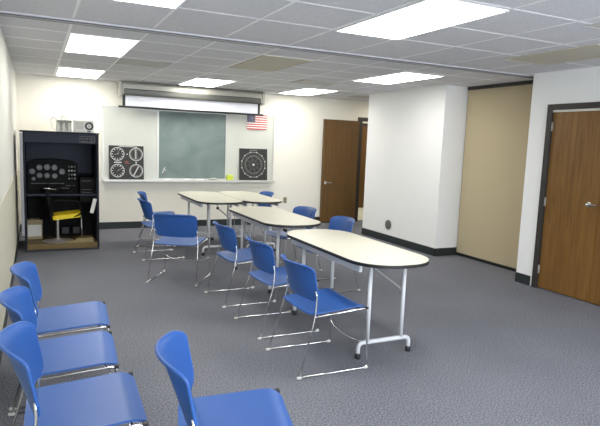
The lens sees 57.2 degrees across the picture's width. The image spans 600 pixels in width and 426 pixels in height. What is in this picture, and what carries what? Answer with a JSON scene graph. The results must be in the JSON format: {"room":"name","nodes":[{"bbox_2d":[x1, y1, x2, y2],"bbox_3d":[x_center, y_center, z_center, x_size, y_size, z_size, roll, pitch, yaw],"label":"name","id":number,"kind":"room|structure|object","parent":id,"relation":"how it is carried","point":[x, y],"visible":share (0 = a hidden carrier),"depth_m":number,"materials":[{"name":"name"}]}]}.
{"room":"classroom","nodes":[
{"label":"classroom","id":0,"kind":"room"},
{"bbox_2d":[0,27,17,203],"bbox_3d":[-1.927,-0.149,3.209,0.200,2.440,11.830,-1,8,-26],"label":"wall","id":1,"kind":"structure","parent":0,"point":[8,104],"depth_m":5.52,"materials":[{"name":"white paint"}]},
{"bbox_2d":[0,168,19,330],"bbox_3d":[-1.859,0.506,3.337,0.007,0.885,11.830,-1,8,-26],"label":"wainscot","id":2,"kind":"structure","parent":1,"relation":"attached to","point":[10,204],"depth_m":5.12,"materials":[{"name":"beige paint"}]},
{"bbox_2d":[0,225,20,365],"bbox_3d":[-1.873,1.002,3.395,0.012,0.115,11.818,-1,8,-26],"label":"baseboard","id":3,"kind":"structure","parent":1,"relation":"attached to","point":[16,252],"depth_m":5.48,"materials":[{"name":"black rubber"}]},
{"bbox_2d":[16,74,368,223],"bbox_3d":[-0.956,-1.002,10.249,8.053,2.440,0.140,-1,8,-26],"label":"wall","id":4,"kind":"structure","parent":0,"point":[299,120],"depth_m":9.80,"materials":[{"name":"white paint"}]},
{"bbox_2d":[20,217,318,231],"bbox_3d":[-1.676,0.176,9.989,6.083,0.115,0.012,-1,8,-26],"label":"baseboard","id":5,"kind":"structure","parent":4,"relation":"attached to","point":[133,224],"depth_m":9.45,"materials":[{"name":"black rubber"}]},
{"bbox_2d":[102,105,274,181],"bbox_3d":[-1.857,-1.165,9.653,3.055,1.236,0.109,-1,8,-26],"label":"whiteboard","id":6,"kind":"object","parent":4,"relation":"attached to","point":[179,146],"visible":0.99,"depth_m":9.61,"materials":[{"name":"metal"}]},
{"bbox_2d":[109,145,143,179],"bbox_3d":[-2.902,-0.841,9.205,0.560,0.564,0.054,-1,8,-26],"label":"poster","id":7,"kind":"object","parent":6,"relation":"on","point":[125,162],"visible":1,"depth_m":9.20,"materials":[{"name":"black paper"}]},
{"bbox_2d":[102,179,274,181],"bbox_3d":[-1.879,-0.570,9.728,3.055,0.037,0.109,-1,8,-26],"label":"chalk tray","id":8,"kind":"object","parent":6,"relation":"on","point":[104,180],"depth_m":9.61,"materials":[{"name":"metal"}]},
{"bbox_2d":[226,175,232,179],"bbox_3d":[-1.275,-0.642,9.997,0.120,0.100,0.060,-1,8,-26],"label":"sponge","id":9,"kind":"object","parent":6,"relation":"on","point":[228,177],"visible":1,"depth_m":9.97,"materials":[{"name":"yellow plastic"}]},
{"bbox_2d":[239,148,266,179],"bbox_3d":[-0.863,-0.895,10.179,0.550,0.584,0.056,-1,8,-26],"label":"poster","id":10,"kind":"object","parent":6,"relation":"on","point":[252,162],"visible":1,"depth_m":10.17,"materials":[{"name":"grey paper"}]},
{"bbox_2d":[247,115,267,129],"bbox_3d":[-0.789,-1.670,10.103,0.405,0.274,0.016,-1,8,-26],"label":"flag","id":11,"kind":"object","parent":6,"relation":"hanging from","point":[253,122],"visible":0.92,"depth_m":10.11,"materials":[{"name":"multicoloured fabric"}]},
{"bbox_2d":[118,80,264,115],"bbox_3d":[-1.818,-1.947,9.438,2.500,0.424,0.316,-1,8,-26],"label":"projection screen","id":12,"kind":"object","parent":4,"relation":"attached to","point":[134,95],"visible":1,"depth_m":9.29,"materials":[{"name":"white fabric"}]},
{"bbox_2d":[319,117,367,221],"bbox_3d":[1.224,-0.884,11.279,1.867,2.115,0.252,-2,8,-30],"label":"door","id":13,"kind":"structure","parent":4,"relation":"in","point":[342,139],"depth_m":10.95,"materials":[{"name":"brown wood"}]},
{"bbox_2d":[0,208,599,425],"bbox_3d":[1.876,0.892,6.263,9.653,0.100,14.150,-1,8,-26],"label":"floor","id":14,"kind":"structure","parent":0,"point":[489,348],"depth_m":4.48,"materials":[{"name":"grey carpet"}]},
{"bbox_2d":[19,130,99,251],"bbox_3d":[-3.350,-0.336,7.678,0.955,1.582,0.912,-1,8,-26],"label":"cabinet","id":15,"kind":"object","parent":14,"relation":"on","point":[66,161],"visible":0.96,"depth_m":7.68,"materials":[{"name":"black wood"}]},
{"bbox_2d":[27,218,42,238],"bbox_3d":[-3.707,0.212,7.678,0.210,0.268,0.277,-1,8,-26],"label":"cardboard box","id":16,"kind":"object","parent":15,"relation":"on","point":[34,225],"visible":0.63,"depth_m":7.57,"materials":[{"name":"cardboard"}]},
{"bbox_2d":[50,115,71,131],"bbox_3d":[-3.236,-1.215,7.455,0.267,0.225,0.160,-1,8,-26],"label":"electronics","id":17,"kind":"object","parent":15,"relation":"on","point":[65,125],"visible":0.97,"depth_m":7.44,"materials":[{"name":"grey plastic"}]},
{"bbox_2d":[41,186,82,242],"bbox_3d":[-3.242,0.011,7.507,0.509,0.744,0.450,-1,8,-26],"label":"chair","id":18,"kind":"object","parent":15,"relation":"on","point":[50,215],"visible":0.99,"depth_m":7.38,"materials":[{"name":"metal"}]},
{"bbox_2d":[53,210,80,219],"bbox_3d":[-3.208,0.024,7.525,0.379,0.095,0.406,-1,8,-26],"label":"cushion","id":19,"kind":"object","parent":18,"relation":"on","point":[69,214],"depth_m":7.39,"materials":[{"name":"yellow fabric"}]},
{"bbox_2d":[66,238,93,242],"bbox_3d":[-2.970,0.381,7.512,0.208,0.030,0.376,6,8,25],"label":"plywood offcut","id":20,"kind":"object","parent":15,"relation":"on","point":[75,240],"visible":0.8,"depth_m":7.47,"materials":[{"name":"beige wood"}]},
{"bbox_2d":[76,236,92,239],"bbox_3d":[-2.980,0.348,7.564,0.240,0.020,0.130,-4,9,-40],"label":"plywood offcut","id":21,"kind":"object","parent":20,"relation":"on","point":[87,237],"visible":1,"depth_m":7.55,"materials":[{"name":"beige wood"}]},
{"bbox_2d":[73,120,93,132],"bbox_3d":[-2.982,-1.191,7.582,0.250,0.165,0.178,-1,8,-26],"label":"projector","id":22,"kind":"object","parent":15,"relation":"on","point":[83,126],"visible":0.97,"depth_m":7.51,"materials":[{"name":"white plastic"}]},
{"bbox_2d":[75,122,83,128],"bbox_3d":[-2.998,-1.191,7.482,0.105,0.088,0.004,-1,8,-26],"label":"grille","id":23,"kind":"object","parent":22,"relation":"attached to","point":[78,125],"depth_m":7.48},
{"bbox_2d":[90,198,96,212],"bbox_3d":[-2.806,-0.096,7.471,0.096,0.206,0.017,-4,10,-41],"label":"paper sheet","id":24,"kind":"object","parent":15,"relation":"attached to","point":[94,200],"visible":1,"depth_m":7.47,"materials":[{"name":"white paper"}]},
{"bbox_2d":[9,261,109,410],"bbox_3d":[-1.468,0.692,3.390,0.549,0.761,0.563,-1,8,-23],"label":"chair","id":25,"kind":"object","parent":14,"relation":"on","point":[72,316],"visible":0.65,"depth_m":3.38,"materials":[{"name":"blue plastic"}]},
{"bbox_2d":[0,286,119,425],"bbox_3d":[-1.233,0.772,2.832,0.549,0.761,0.563,-1,8,-23],"label":"chair","id":26,"kind":"object","parent":14,"relation":"on","point":[85,350],"visible":0.59,"depth_m":2.83,"materials":[{"name":"blue plastic"}]},
{"bbox_2d":[0,321,148,425],"bbox_3d":[-0.943,0.851,2.294,0.549,0.761,0.563,-1,8,-24],"label":"chair","id":27,"kind":"object","parent":14,"relation":"on","point":[113,399],"visible":1,"depth_m":2.29,"materials":[{"name":"blue plastic"}]},
{"bbox_2d":[137,191,174,246],"bbox_3d":[-2.119,0.070,8.113,0.549,0.761,0.563,0,7,-15],"label":"chair","id":28,"kind":"object","parent":14,"relation":"on","point":[142,194],"visible":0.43,"depth_m":8.17,"materials":[{"name":"blue plastic"}]},
{"bbox_2d":[133,198,184,260],"bbox_3d":[-1.871,0.186,7.274,0.549,0.761,0.563,-2,8,-28],"label":"chair","id":29,"kind":"object","parent":14,"relation":"on","point":[146,206],"visible":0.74,"depth_m":7.06,"materials":[{"name":"blue plastic"}]},
{"bbox_2d":[146,213,210,285],"bbox_3d":[-1.329,0.357,6.086,0.563,0.761,0.549,3,7,6],"label":"chair","id":30,"kind":"object","parent":14,"relation":"on","point":[175,229],"visible":1,"depth_m":5.90,"materials":[{"name":"blue plastic"}]},
{"bbox_2d":[178,191,242,255],"bbox_3d":[-1.329,0.129,7.974,0.640,0.740,1.600,-1,8,-26],"label":"folding table","id":31,"kind":"object","parent":14,"relation":"on","point":[198,198],"visible":0.77,"depth_m":7.62,"materials":[{"name":"beige laminate"}]},
{"bbox_2d":[155,330,292,425],"bbox_3d":[-0.302,0.887,2.207,0.549,0.761,0.563,1,7,-13],"label":"chair","id":32,"kind":"object","parent":14,"relation":"on","point":[266,406],"visible":1,"depth_m":2.27,"materials":[{"name":"blue plastic"}]},
{"bbox_2d":[204,221,275,307],"bbox_3d":[-0.592,0.466,5.445,0.549,0.761,0.563,-2,8,-28],"label":"chair","id":33,"kind":"object","parent":14,"relation":"on","point":[227,235],"visible":0.79,"depth_m":5.28,"materials":[{"name":"blue plastic"}]},
{"bbox_2d":[218,191,281,250],"bbox_3d":[-0.780,0.114,8.258,0.589,0.740,1.600,-1,8,-26],"label":"folding table","id":34,"kind":"object","parent":14,"relation":"on","point":[246,197],"visible":0.56,"depth_m":7.94,"materials":[{"name":"beige laminate"}]},
{"bbox_2d":[233,191,276,242],"bbox_3d":[-0.704,0.043,8.755,0.549,0.761,0.563,-2,8,-28],"label":"chair","id":35,"kind":"object","parent":14,"relation":"on","point":[266,193],"visible":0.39,"depth_m":8.87,"materials":[{"name":"blue plastic"}]},
{"bbox_2d":[229,206,320,292],"bbox_3d":[-0.334,0.385,6.251,0.640,0.740,1.600,-1,8,-26],"label":"folding table","id":36,"kind":"object","parent":14,"relation":"on","point":[260,216],"visible":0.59,"depth_m":5.98,"materials":[{"name":"beige laminate"}]},
{"bbox_2d":[234,236,318,339],"bbox_3d":[-0.196,0.581,4.656,0.549,0.761,0.563,-1,8,-27],"label":"chair","id":37,"kind":"object","parent":14,"relation":"on","point":[263,258],"visible":0.8,"depth_m":4.49,"materials":[{"name":"blue plastic"}]},
{"bbox_2d":[263,206,321,270],"bbox_3d":[-0.093,0.312,6.816,0.549,0.761,0.563,-3,9,-33],"label":"chair","id":38,"kind":"object","parent":14,"relation":"on","point":[306,211],"visible":0.52,"depth_m":6.86,"materials":[{"name":"blue plastic"}]},
{"bbox_2d":[266,254,368,379],"bbox_3d":[0.123,0.683,3.946,0.549,0.761,0.563,-1,8,-26],"label":"chair","id":39,"kind":"object","parent":14,"relation":"on","point":[301,278],"visible":1,"depth_m":3.82,"materials":[{"name":"blue plastic"}]},
{"bbox_2d":[294,216,359,292],"bbox_3d":[0.298,0.430,6.002,0.549,0.761,0.563,-1,8,-26],"label":"chair","id":40,"kind":"object","parent":14,"relation":"on","point":[342,223],"visible":0.31,"depth_m":6.10,"materials":[{"name":"blue plastic"}]},
{"bbox_2d":[287,229,428,358],"bbox_3d":[0.403,0.625,4.581,0.640,0.740,1.600,-1,8,-26],"label":"folding table","id":41,"kind":"object","parent":14,"relation":"on","point":[353,251],"visible":0.79,"depth_m":4.21,"materials":[{"name":"beige laminate"}]},
{"bbox_2d":[0,0,599,101],"bbox_3d":[1.677,-1.482,4.715,8.053,0.100,12.170,-1,8,-26],"label":"ceiling","id":42,"kind":"structure","parent":0,"point":[511,22],"depth_m":4.81,"materials":[{"name":"tile"}]},
{"bbox_2d":[55,66,105,78],"bbox_3d":[-3.198,-2.024,7.972,0.600,0.010,1.200,-1,8,-26],"label":"recessed light","id":43,"kind":"object","parent":42,"relation":"in","point":[61,71],"visible":1,"depth_m":7.90,"materials":[{"name":"white plastic"}]},
{"bbox_2d":[64,33,139,56],"bbox_3d":[-2.012,-1.667,5.505,0.600,0.010,1.200,-1,8,-26],"label":"recessed light","id":44,"kind":"object","parent":42,"relation":"in","point":[76,42],"visible":1,"depth_m":5.41,"materials":[{"name":"white plastic"}]},
{"bbox_2d":[116,58,172,68],"bbox_3d":[-1.891,-1.810,6.661,0.580,0.007,0.600,-1,8,-26],"label":"ceiling vent","id":45,"kind":"object","parent":42,"relation":"in","point":[123,61],"visible":1,"depth_m":6.63,"materials":[{"name":"grey metal"}]},
{"bbox_2d":[114,0,185,8],"bbox_3d":[-0.860,-1.320,3.110,0.600,0.010,1.200,-1,8,-26],"label":"recessed light","id":46,"kind":"object","parent":42,"relation":"in","point":[173,4],"visible":1,"depth_m":3.63,"materials":[{"name":"white plastic"}]},
{"bbox_2d":[177,78,235,87],"bbox_3d":[-1.487,-2.042,8.635,0.600,0.010,1.200,-1,8,-26],"label":"recessed light","id":47,"kind":"object","parent":42,"relation":"in","point":[202,82],"visible":1,"depth_m":8.57,"materials":[{"name":"white plastic"}]},
{"bbox_2d":[0,10,533,78],"bbox_3d":[0.355,-1.556,5.367,5.833,0.019,0.110,-1,8,-26],"label":"track","id":48,"kind":"object","parent":42,"relation":"attached to","point":[2,13],"visible":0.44,"depth_m":4.92,"materials":[{"name":"metal"}]},
{"bbox_2d":[456,80,532,271],"bbox_3d":[2.693,-0.493,7.333,0.062,2.435,1.490,-1,8,-26],"label":"partition","id":49,"kind":"structure","parent":48,"relation":"hanging from","point":[498,115],"depth_m":7.42,"materials":[{"name":"beige plastic"}]},
{"bbox_2d":[229,55,313,71],"bbox_3d":[-0.360,-1.707,6.316,0.570,0.007,1.180,-1,8,-26],"label":"ceiling vent","id":50,"kind":"object","parent":42,"relation":"in","point":[268,63],"visible":1,"depth_m":6.24,"materials":[{"name":"beige metal"}]},
{"bbox_2d":[2,0,599,100],"bbox_3d":[1.662,-1.435,4.748,7.653,0.003,11.830,-1,8,-26],"label":"grid","id":51,"kind":"object","parent":42,"relation":"attached to","point":[78,1],"visible":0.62,"depth_m":5.06,"materials":[{"name":"white metal"}]},
{"bbox_2d":[279,88,337,95],"bbox_3d":[0.121,-2.091,9.513,0.600,0.010,1.200,-1,8,-26],"label":"recessed light","id":52,"kind":"object","parent":42,"relation":"in","point":[305,91],"visible":1,"depth_m":9.45,"materials":[{"name":"white plastic"}]},
{"bbox_2d":[283,89,334,94],"bbox_3d":[0.121,-2.092,9.513,0.572,0.006,1.172,-1,8,-26],"label":"diffuser","id":53,"kind":"object","parent":52,"relation":"attached to","point":[299,91],"depth_m":9.46,"materials":[{"name":"white plastic"}]},
{"bbox_2d":[290,80,338,85],"bbox_3d":[0.214,-1.905,8.052,0.580,0.007,0.480,-1,8,-26],"label":"ceiling vent","id":54,"kind":"object","parent":42,"relation":"in","point":[309,82],"visible":1,"depth_m":8.04,"materials":[{"name":"grey metal"}]},
{"bbox_2d":[348,95,368,97],"bbox_3d":[1.151,-2.124,10.071,0.480,0.007,0.240,-1,8,-26],"label":"ceiling vent","id":55,"kind":"object","parent":42,"relation":"in","point":[354,95],"visible":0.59,"depth_m":10.03,"materials":[{"name":"grey metal"}]},
{"bbox_2d":[352,72,443,83],"bbox_3d":[1.247,-1.752,7.172,0.600,0.010,1.200,-1,8,-26],"label":"recessed light","id":56,"kind":"object","parent":42,"relation":"in","point":[400,77],"visible":1,"depth_m":7.09,"materials":[{"name":"white plastic"}]},
{"bbox_2d":[335,0,508,39],"bbox_3d":[0.800,-1.356,3.903,0.600,0.010,1.200,-1,8,-26],"label":"recessed light","id":57,"kind":"object","parent":42,"relation":"in","point":[422,16],"visible":1,"depth_m":3.79,"materials":[{"name":"white plastic"}]},
{"bbox_2d":[503,44,599,64],"bbox_3d":[2.448,-1.435,5.020,0.580,0.007,1.000,-1,8,-26],"label":"ceiling vent","id":58,"kind":"object","parent":42,"relation":"in","point":[592,51],"visible":1,"depth_m":5.06,"materials":[{"name":"beige metal"}]},
{"bbox_2d":[584,23,599,29],"bbox_3d":[2.373,-1.271,3.699,0.580,0.007,0.600,-1,8,-26],"label":"ceiling vent","id":59,"kind":"object","parent":42,"relation":"in","point":[596,25],"visible":1,"depth_m":3.83,"materials":[{"name":"white metal"}]},
{"bbox_2d":[588,24,599,28],"bbox_3d":[2.373,-1.272,3.698,0.556,0.004,0.576,-1,8,-26],"label":"grille","id":60,"kind":"object","parent":59,"relation":"attached to","point":[596,26],"depth_m":3.83,"materials":[{"name":"white metal"}]},
{"bbox_2d":[362,85,467,247],"bbox_3d":[2.569,-0.733,9.197,2.210,2.440,1.980,-1,8,-26],"label":"wall","id":61,"kind":"structure","parent":0,"point":[416,136],"depth_m":8.31,"materials":[{"name":"white paint"}]},
{"bbox_2d":[385,220,390,228],"bbox_3d":[1.436,0.190,9.010,0.029,0.156,0.156,-1,8,-26],"label":"disc","id":62,"kind":"object","parent":61,"relation":"attached to","point":[387,223],"visible":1,"depth_m":8.99,"materials":[{"name":"grey metal"}]},
{"bbox_2d":[362,228,456,255],"bbox_3d":[1.728,0.438,8.956,0.462,0.115,1.992,-1,8,-26],"label":"baseboard","id":63,"kind":"structure","parent":61,"relation":"attached to","point":[391,239],"depth_m":8.45,"materials":[{"name":"black rubber"}]},
{"bbox_2d":[516,67,599,285],"bbox_3d":[4.397,0.054,3.526,0.590,2.440,6.910,-1,8,-26],"label":"wall","id":64,"kind":"structure","parent":0,"point":[577,85],"depth_m":6.29,"materials":[{"name":"white paint"}]},
{"bbox_2d":[515,272,529,284],"bbox_3d":[2.643,0.779,6.534,0.012,0.115,0.215,-1,8,-26],"label":"baseboard","id":65,"kind":"structure","parent":64,"relation":"attached to","point":[519,277],"depth_m":6.53,"materials":[{"name":"black rubber"}]},
{"bbox_2d":[531,102,599,304],"bbox_3d":[3.080,-0.086,5.654,0.147,2.085,1.440,-1,8,-26],"label":"door","id":66,"kind":"structure","parent":64,"relation":"in","point":[566,261],"depth_m":5.94,"materials":[{"name":"brown wood"}]},
{"bbox_3d":[1.312,-1.346,13.668,4.200,2.440,0.150,-1,8,-26],"label":"wall","id":67,"kind":"structure","parent":0,"visible":0},
{"bbox_2d":[358,123,367,207],"bbox_3d":[1.660,-1.173,13.760,1.040,2.100,0.030,-1,8,-26],"label":"door","id":68,"kind":"structure","parent":67,"relation":"in","point":[365,125],"depth_m":13.70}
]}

